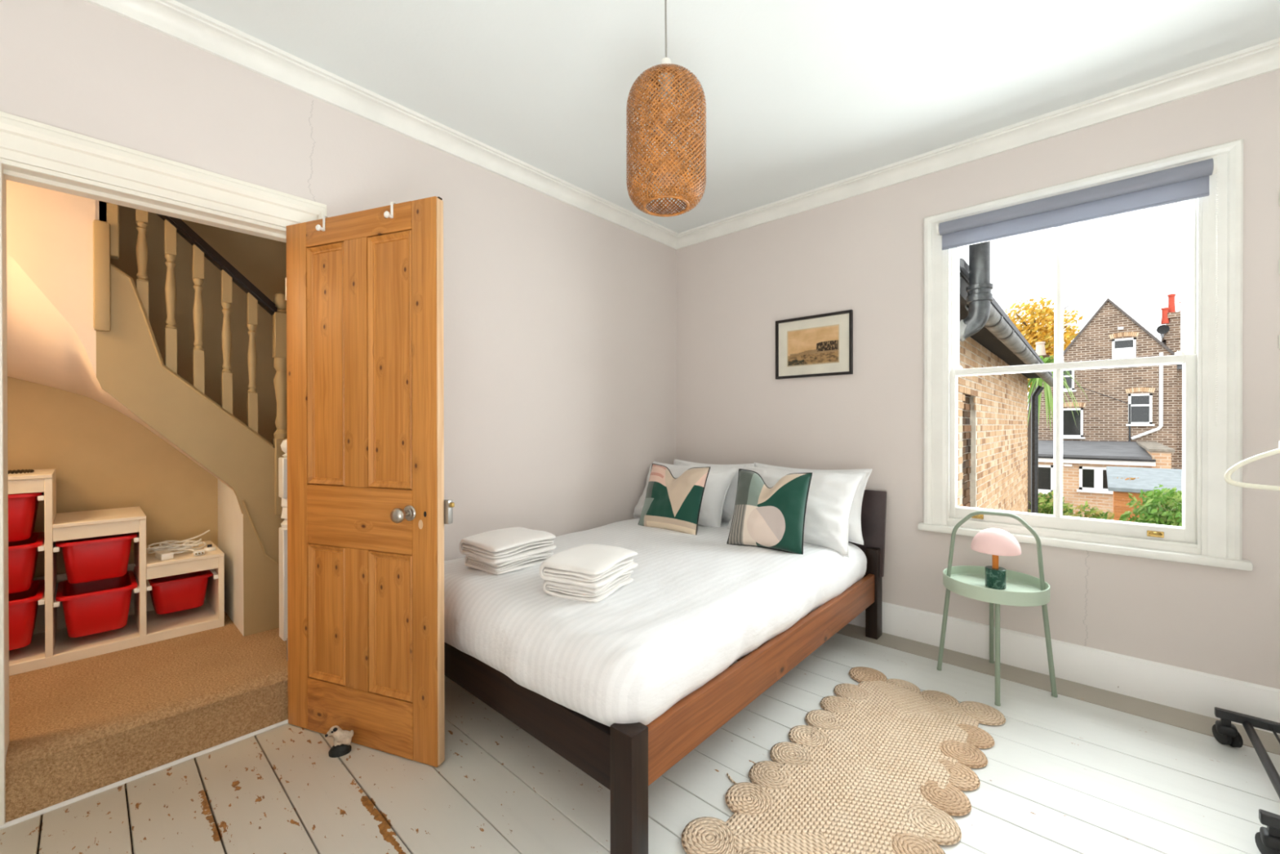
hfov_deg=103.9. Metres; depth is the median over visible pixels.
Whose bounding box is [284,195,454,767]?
door
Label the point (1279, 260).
peg
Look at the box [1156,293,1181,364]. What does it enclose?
brick chimney
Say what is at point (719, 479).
pillow
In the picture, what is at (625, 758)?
bed
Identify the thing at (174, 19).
crown molding
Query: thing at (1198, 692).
baseboard
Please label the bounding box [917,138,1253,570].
window
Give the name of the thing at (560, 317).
wall
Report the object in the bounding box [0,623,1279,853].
floor
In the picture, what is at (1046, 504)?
shrub
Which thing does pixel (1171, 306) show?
chimney pot
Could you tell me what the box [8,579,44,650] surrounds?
tub
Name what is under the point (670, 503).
cushion
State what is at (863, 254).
wall
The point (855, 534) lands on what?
pillow
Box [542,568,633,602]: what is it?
folded towel
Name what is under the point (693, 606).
duvet
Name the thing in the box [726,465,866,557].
pillow
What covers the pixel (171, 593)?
tub
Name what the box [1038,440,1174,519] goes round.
extension
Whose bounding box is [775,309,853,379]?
framed picture
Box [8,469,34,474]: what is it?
bracelet
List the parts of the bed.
foot rail, leg, rail, headboard, leg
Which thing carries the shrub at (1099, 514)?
on the ground
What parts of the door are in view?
panel, panel moulding, panel moulding, panel, rail, lock rail, rail, panel moulding, panel moulding, panel, panel, knob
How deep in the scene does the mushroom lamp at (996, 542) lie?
2.29 m
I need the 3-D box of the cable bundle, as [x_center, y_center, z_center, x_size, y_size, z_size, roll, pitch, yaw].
[-2.285,0.588,2.488,0.277,0.079,0.260,0,0,42]
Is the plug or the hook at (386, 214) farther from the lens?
the plug
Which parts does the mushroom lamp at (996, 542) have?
stem, lamp shade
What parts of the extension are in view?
pane, pane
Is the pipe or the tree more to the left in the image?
the pipe
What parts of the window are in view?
casing, rail, rail, frame sill, casing, casing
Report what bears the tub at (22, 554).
in the storage unit
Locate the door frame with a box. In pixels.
[0,111,326,826]
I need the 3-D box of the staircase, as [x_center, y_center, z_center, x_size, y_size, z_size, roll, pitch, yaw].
[-2.597,-0.703,1.932,0.890,3.400,1.994,0,0,42]
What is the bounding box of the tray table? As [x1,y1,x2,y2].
[937,511,1057,706]
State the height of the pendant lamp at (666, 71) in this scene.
0.788 m
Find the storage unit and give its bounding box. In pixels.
[8,468,224,675]
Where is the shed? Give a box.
[1106,466,1182,521]
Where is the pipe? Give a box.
[959,240,993,341]
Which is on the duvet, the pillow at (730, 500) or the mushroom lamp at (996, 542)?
the pillow at (730, 500)
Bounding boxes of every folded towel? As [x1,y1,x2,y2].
[459,527,555,564]
[464,551,553,574]
[539,543,637,587]
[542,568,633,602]
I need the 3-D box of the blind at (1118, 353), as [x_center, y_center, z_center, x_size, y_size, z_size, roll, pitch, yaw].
[18.830,-2.743,19.482,0.570,0.598,0.009,0,0,42]
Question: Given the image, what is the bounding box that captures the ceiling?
[174,0,1279,233]
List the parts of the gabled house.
pane, pane, pane, pane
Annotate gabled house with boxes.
[1038,297,1182,469]
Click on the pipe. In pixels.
(980, 296)
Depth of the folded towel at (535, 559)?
2.19 m
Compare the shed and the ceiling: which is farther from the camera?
the shed
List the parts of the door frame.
architrave, architrave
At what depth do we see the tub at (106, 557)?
2.20 m
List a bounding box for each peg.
[1278,259,1279,274]
[1278,334,1279,348]
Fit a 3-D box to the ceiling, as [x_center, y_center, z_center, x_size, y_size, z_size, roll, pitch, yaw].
[0.262,-1.525,1.246,3.550,0.120,4.000,0,0,42]
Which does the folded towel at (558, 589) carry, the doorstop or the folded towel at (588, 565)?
the folded towel at (588, 565)
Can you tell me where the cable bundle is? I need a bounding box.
[146,529,209,559]
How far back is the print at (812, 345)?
3.17 m
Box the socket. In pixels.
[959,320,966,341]
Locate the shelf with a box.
[8,600,218,665]
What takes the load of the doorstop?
on the floor at (1086, 769)
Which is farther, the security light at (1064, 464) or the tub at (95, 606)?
the security light at (1064, 464)
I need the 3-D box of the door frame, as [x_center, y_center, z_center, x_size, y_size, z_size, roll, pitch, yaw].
[-1.709,0.129,1.792,0.162,2.135,1.006,0,0,42]
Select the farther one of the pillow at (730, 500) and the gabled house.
the gabled house
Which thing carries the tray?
on the tray table
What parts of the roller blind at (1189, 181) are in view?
pull chain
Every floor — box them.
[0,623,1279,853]
[5,611,288,822]
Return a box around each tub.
[8,492,43,542]
[8,531,44,593]
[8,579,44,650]
[55,532,137,583]
[55,570,137,637]
[147,569,213,613]
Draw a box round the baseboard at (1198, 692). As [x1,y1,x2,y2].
[848,601,1279,734]
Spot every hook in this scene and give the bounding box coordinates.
[315,215,328,231]
[383,201,396,218]
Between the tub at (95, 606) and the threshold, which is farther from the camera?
the tub at (95, 606)
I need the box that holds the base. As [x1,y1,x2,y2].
[1212,706,1279,853]
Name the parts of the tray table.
leg, leg, handle, leg, leg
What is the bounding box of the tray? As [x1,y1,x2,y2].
[942,565,1049,606]
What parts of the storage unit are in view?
panel, panel, panel, panel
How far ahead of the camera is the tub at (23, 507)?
2.04 m
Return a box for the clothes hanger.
[1223,440,1279,490]
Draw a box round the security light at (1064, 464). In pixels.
[1063,463,1071,466]
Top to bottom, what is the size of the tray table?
0.794 m
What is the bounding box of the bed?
[444,489,886,853]
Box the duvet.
[444,518,866,726]
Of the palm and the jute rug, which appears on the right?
the palm
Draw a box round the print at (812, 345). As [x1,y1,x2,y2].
[786,324,839,367]
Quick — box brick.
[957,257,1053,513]
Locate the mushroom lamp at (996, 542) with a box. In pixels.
[970,528,1021,589]
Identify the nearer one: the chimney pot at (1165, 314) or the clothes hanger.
the clothes hanger
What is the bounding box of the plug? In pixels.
[203,544,216,551]
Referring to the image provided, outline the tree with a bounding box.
[1004,296,1083,392]
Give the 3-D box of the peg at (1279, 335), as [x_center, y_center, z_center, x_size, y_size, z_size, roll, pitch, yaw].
[2.479,-0.330,1.914,0.040,0.056,0.045,0,0,42]
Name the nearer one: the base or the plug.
the base
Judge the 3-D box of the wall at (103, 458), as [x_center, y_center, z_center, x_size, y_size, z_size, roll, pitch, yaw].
[-2.757,-0.905,2.493,0.100,4.200,2.600,0,0,42]
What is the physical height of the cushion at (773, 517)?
0.394 m
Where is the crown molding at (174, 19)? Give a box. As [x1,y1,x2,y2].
[84,0,1279,249]
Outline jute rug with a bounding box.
[681,666,1005,853]
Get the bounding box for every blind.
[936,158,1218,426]
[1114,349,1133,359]
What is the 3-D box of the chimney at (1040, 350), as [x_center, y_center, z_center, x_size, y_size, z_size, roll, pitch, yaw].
[20.710,-0.151,25.904,0.760,8.470,0.700,0,0,42]
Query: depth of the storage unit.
2.28 m
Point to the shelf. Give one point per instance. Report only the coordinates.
(159, 626)
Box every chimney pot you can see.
[1035,341,1045,355]
[1160,307,1168,324]
[1167,293,1175,312]
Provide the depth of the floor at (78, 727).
1.85 m
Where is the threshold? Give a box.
[0,719,288,829]
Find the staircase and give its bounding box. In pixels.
[6,179,288,640]
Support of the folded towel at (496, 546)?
on the folded towel at (535, 559)
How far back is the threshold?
1.70 m
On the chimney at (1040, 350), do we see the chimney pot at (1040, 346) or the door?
the chimney pot at (1040, 346)
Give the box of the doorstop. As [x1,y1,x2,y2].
[324,725,353,757]
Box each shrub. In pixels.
[1027,490,1078,516]
[1074,500,1114,519]
[1119,484,1182,526]
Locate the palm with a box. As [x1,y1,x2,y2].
[1026,355,1086,512]
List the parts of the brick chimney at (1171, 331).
satellite dish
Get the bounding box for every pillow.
[633,461,738,527]
[673,458,754,522]
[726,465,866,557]
[753,462,872,545]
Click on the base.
(1267, 840)
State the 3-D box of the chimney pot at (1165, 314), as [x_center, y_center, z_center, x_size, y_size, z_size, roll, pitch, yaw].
[19.917,-4.211,18.989,0.220,0.600,0.214,0,0,42]
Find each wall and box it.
[0,0,676,560]
[7,204,286,577]
[676,69,1279,688]
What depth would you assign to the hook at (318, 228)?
1.92 m
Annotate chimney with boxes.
[1035,341,1050,359]
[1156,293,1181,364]
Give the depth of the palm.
10.59 m
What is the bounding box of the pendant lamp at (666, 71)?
[626,0,706,217]
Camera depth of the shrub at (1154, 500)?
9.69 m
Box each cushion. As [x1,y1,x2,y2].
[637,463,710,534]
[726,468,812,554]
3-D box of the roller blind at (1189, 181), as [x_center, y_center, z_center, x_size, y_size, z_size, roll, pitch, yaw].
[1.951,-0.541,2.337,0.983,1.075,0.072,0,0,42]

